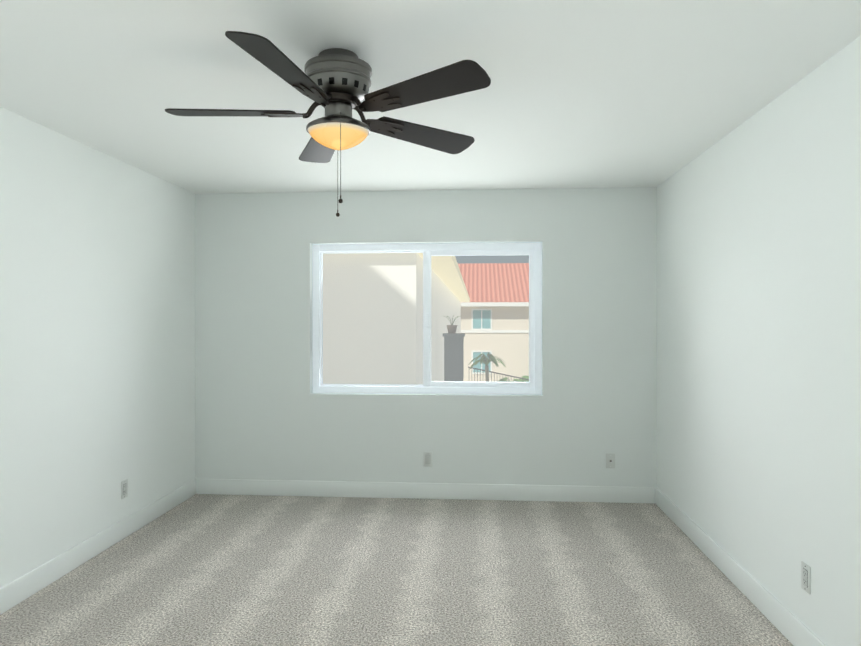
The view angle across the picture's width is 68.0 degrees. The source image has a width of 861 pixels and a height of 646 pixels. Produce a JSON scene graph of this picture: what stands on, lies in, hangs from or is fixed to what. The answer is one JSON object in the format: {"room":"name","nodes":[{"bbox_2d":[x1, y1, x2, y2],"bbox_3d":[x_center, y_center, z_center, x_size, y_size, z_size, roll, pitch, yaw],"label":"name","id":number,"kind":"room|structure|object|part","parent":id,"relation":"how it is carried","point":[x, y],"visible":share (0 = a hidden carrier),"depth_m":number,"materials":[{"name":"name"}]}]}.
{"room":"empty bedroom","nodes":[
{"label":"empty bedroom","id":0,"kind":"room"},
{"bbox_2d":[0,107,194,587],"bbox_3d":[-2.216,0.181,2.458,0.200,2.440,5.900,0,0,4],"label":"wall","id":1,"kind":"structure","parent":0,"point":[97,327],"depth_m":3.74,"materials":[{"name":"white paint"}]},
{"bbox_2d":[0,479,195,614],"bbox_3d":[-2.109,1.338,2.454,0.014,0.125,5.500,0,0,4],"label":"baseboard","id":2,"kind":"structure","parent":1,"relation":"attached to","point":[13,593],"depth_m":3.72,"materials":[{"name":"white wood"}]},
{"bbox_2d":[121,479,127,498],"bbox_3d":[-1.988,1.079,4.149,0.008,0.115,0.070,0,0,4],"label":"outlet","id":3,"kind":"object","parent":1,"relation":"attached to","point":[124,488],"visible":1,"depth_m":4.14,"materials":[{"name":"white plastic"}]},
{"bbox_2d":[0,494,792,645],"bbox_3d":[-0.286,1.476,2.321,4.070,0.150,5.900,0,0,4],"label":"floor","id":4,"kind":"structure","parent":0,"point":[223,570],"depth_m":3.44,"materials":[{"name":"carpet"}]},
{"bbox_2d":[195,187,656,486],"bbox_3d":[-0.077,0.170,5.158,3.670,2.440,0.200,0,0,4],"label":"wall","id":5,"kind":"structure","parent":0,"point":[263,411],"depth_m":5.05,"materials":[{"name":"white paint"}]},
{"bbox_2d":[196,479,654,503],"bbox_3d":[-0.085,1.328,5.056,3.642,0.125,0.014,0,0,4],"label":"baseboard","id":6,"kind":"structure","parent":5,"relation":"attached to","point":[566,493],"depth_m":5.04,"materials":[{"name":"white wood"}]},
{"bbox_2d":[313,242,541,394],"bbox_3d":[-0.036,-0.035,5.179,1.850,1.210,0.080,0,0,4],"label":"window","id":7,"kind":"structure","parent":5,"relation":"in","point":[426,320],"depth_m":5.15,"materials":[{"name":"white plastic"}]},
{"bbox_2d":[320,251,422,386],"bbox_3d":[-0.480,-0.035,5.222,0.847,1.100,0.040,0,0,4],"label":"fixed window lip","id":8,"kind":"object","parent":7,"relation":"attached to","point":[321,318],"visible":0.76,"depth_m":5.23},
{"bbox_3d":[0.386,-0.035,5.135,0.892,1.100,0.037,0,0,4],"label":"window sash","id":9,"kind":"part","parent":7,"relation":"part of","materials":[{"name":"white plastic"}]},
{"bbox_2d":[424,452,431,466],"bbox_3d":[-0.020,1.078,5.053,0.070,0.115,0.008,0,0,4],"label":"outlet","id":10,"kind":"object","parent":5,"relation":"attached to","point":[427,458],"visible":1,"depth_m":5.05,"materials":[{"name":"white plastic"}]},
{"bbox_2d":[606,453,614,467],"bbox_3d":[1.396,1.069,4.946,0.070,0.115,0.015,0,0,4],"label":"outlet","id":11,"kind":"object","parent":5,"relation":"attached to","point":[610,460],"visible":1,"depth_m":4.95,"materials":[{"name":"white plastic"}]},
{"bbox_2d":[0,0,860,193],"bbox_3d":[-0.286,-1.114,2.311,4.070,0.150,5.900,0,0,4],"label":"ceiling","id":12,"kind":"structure","parent":0,"point":[608,93],"depth_m":2.73,"materials":[{"name":"white paint"}]},
{"bbox_2d":[165,31,490,216],"bbox_3d":[-0.395,-0.737,2.477,1.242,0.604,1.267,0,0,4],"label":"ceiling fan","id":13,"kind":"object","parent":12,"relation":"hanging from","point":[335,83],"visible":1,"depth_m":2.39,"materials":[{"name":"black metal"}]},
{"bbox_3d":[-0.358,-0.713,2.488,0.235,0.076,0.235,0,0,4],"label":"lamp shade","id":14,"kind":"part","parent":13,"relation":"part of","materials":[{"name":"glass"}]},
{"bbox_2d":[657,35,860,645],"bbox_3d":[1.644,0.182,2.174,0.200,2.440,5.900,0,0,4],"label":"wall","id":15,"kind":"structure","parent":0,"point":[759,346],"depth_m":2.96,"materials":[{"name":"white paint"}]},
{"bbox_2d":[655,487,826,645],"bbox_3d":[1.537,1.339,2.187,0.014,0.125,5.500,0,0,4],"label":"baseboard","id":16,"kind":"structure","parent":15,"relation":"attached to","point":[785,622],"depth_m":3.29,"materials":[{"name":"white wood"}]},
{"bbox_2d":[801,561,810,593],"bbox_3d":[1.577,1.070,2.684,0.008,0.115,0.070,0,0,4],"label":"outlet","id":17,"kind":"object","parent":15,"relation":"attached to","point":[805,577],"visible":1,"depth_m":2.68,"materials":[{"name":"white plastic"}]},
{"label":"outside","id":18,"kind":"structure","parent":0,"visible":0},
{"bbox_3d":[10.475,4.211,37.388,100.000,0.200,63.000,0,0,4],"label":"ground","id":19,"kind":"structure","parent":18,"visible":0},
{"bbox_2d":[323,253,469,384],"bbox_3d":[-3.172,0.759,19.205,8.440,6.850,22.040,0,0,4],"label":"neighboring building wall","id":20,"kind":"structure","parent":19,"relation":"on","point":[386,328],"depth_m":8.13,"materials":[{"name":"beige paint"}]},
{"bbox_2d":[443,333,464,381],"bbox_3d":[0.453,2.206,12.327,0.420,4.010,0.420,0,0,4],"label":"pillar","id":21,"kind":"structure","parent":19,"relation":"on","point":[458,354],"depth_m":12.14,"materials":[{"name":"grey concrete"}]},
{"bbox_2d":[446,325,456,333],"bbox_3d":[0.413,0.121,12.321,0.220,0.160,0.214,0,0,4],"label":"pot","id":22,"kind":"object","parent":21,"relation":"on","point":[452,329],"depth_m":12.25,"materials":[{"name":"beige ceramic"}]},
{"bbox_2d":[468,352,505,381],"bbox_3d":[1.788,2.547,20.006,1.245,3.271,1.102,0,0,4],"label":"palm","id":23,"kind":"object","parent":19,"relation":"on","point":[485,358],"depth_m":19.93,"materials":[{"name":"green plant"}]},
{"bbox_2d":[461,307,528,381],"bbox_3d":[9.139,1.339,46.499,44.000,5.470,10.000,0,0,4],"label":"building","id":24,"kind":"structure","parent":19,"relation":"on","point":[512,353],"depth_m":41.81,"materials":[{"name":"beige paint"}]},
{"bbox_2d":[471,309,491,373],"bbox_3d":[6.476,1.579,41.642,30.400,5.030,0.060,0,0,4],"label":"window frames","id":25,"kind":"structure","parent":24,"relation":"attached to","point":[481,351],"depth_m":41.87,"materials":[{"name":"white"}]},
{"bbox_2d":[458,263,528,301],"bbox_3d":[8.949,-2.870,43.889,46.000,3.070,6.200,0,0,4],"label":"building roof","id":26,"kind":"structure","parent":24,"relation":"on","point":[518,271],"depth_m":44.10,"materials":[{"name":"red tile"}]},
{"bbox_2d":[461,302,528,332],"bbox_3d":[8.747,-0.344,41.147,46.000,1.980,0.720,0,0,4],"label":"trim","id":27,"kind":"structure","parent":24,"relation":"attached to","point":[481,304],"depth_m":41.63,"materials":[{"name":"white paint"}]},
{"bbox_2d":[468,367,528,381],"bbox_3d":[3.906,3.093,29.857,4.310,2.096,0.060,0,0,4],"label":"fence","id":28,"kind":"object","parent":19,"relation":"on","point":[494,375],"depth_m":29.91,"materials":[{"name":"grey metal"}]},
{"bbox_2d":[498,377,520,381],"bbox_3d":[2.808,3.009,21.972,1.687,2.336,1.771,0,0,4],"label":"bush","id":29,"kind":"object","parent":19,"relation":"on","point":[506,378],"depth_m":21.74,"materials":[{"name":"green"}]},
{"bbox_2d":[520,375,528,381],"bbox_3d":[7.829,3.679,40.238,4.712,1.052,1.636,0,0,4],"label":"hedge","id":30,"kind":"object","parent":19,"relation":"on","point":[526,377],"depth_m":39.69,"materials":[{"name":"green plant"}]}
]}

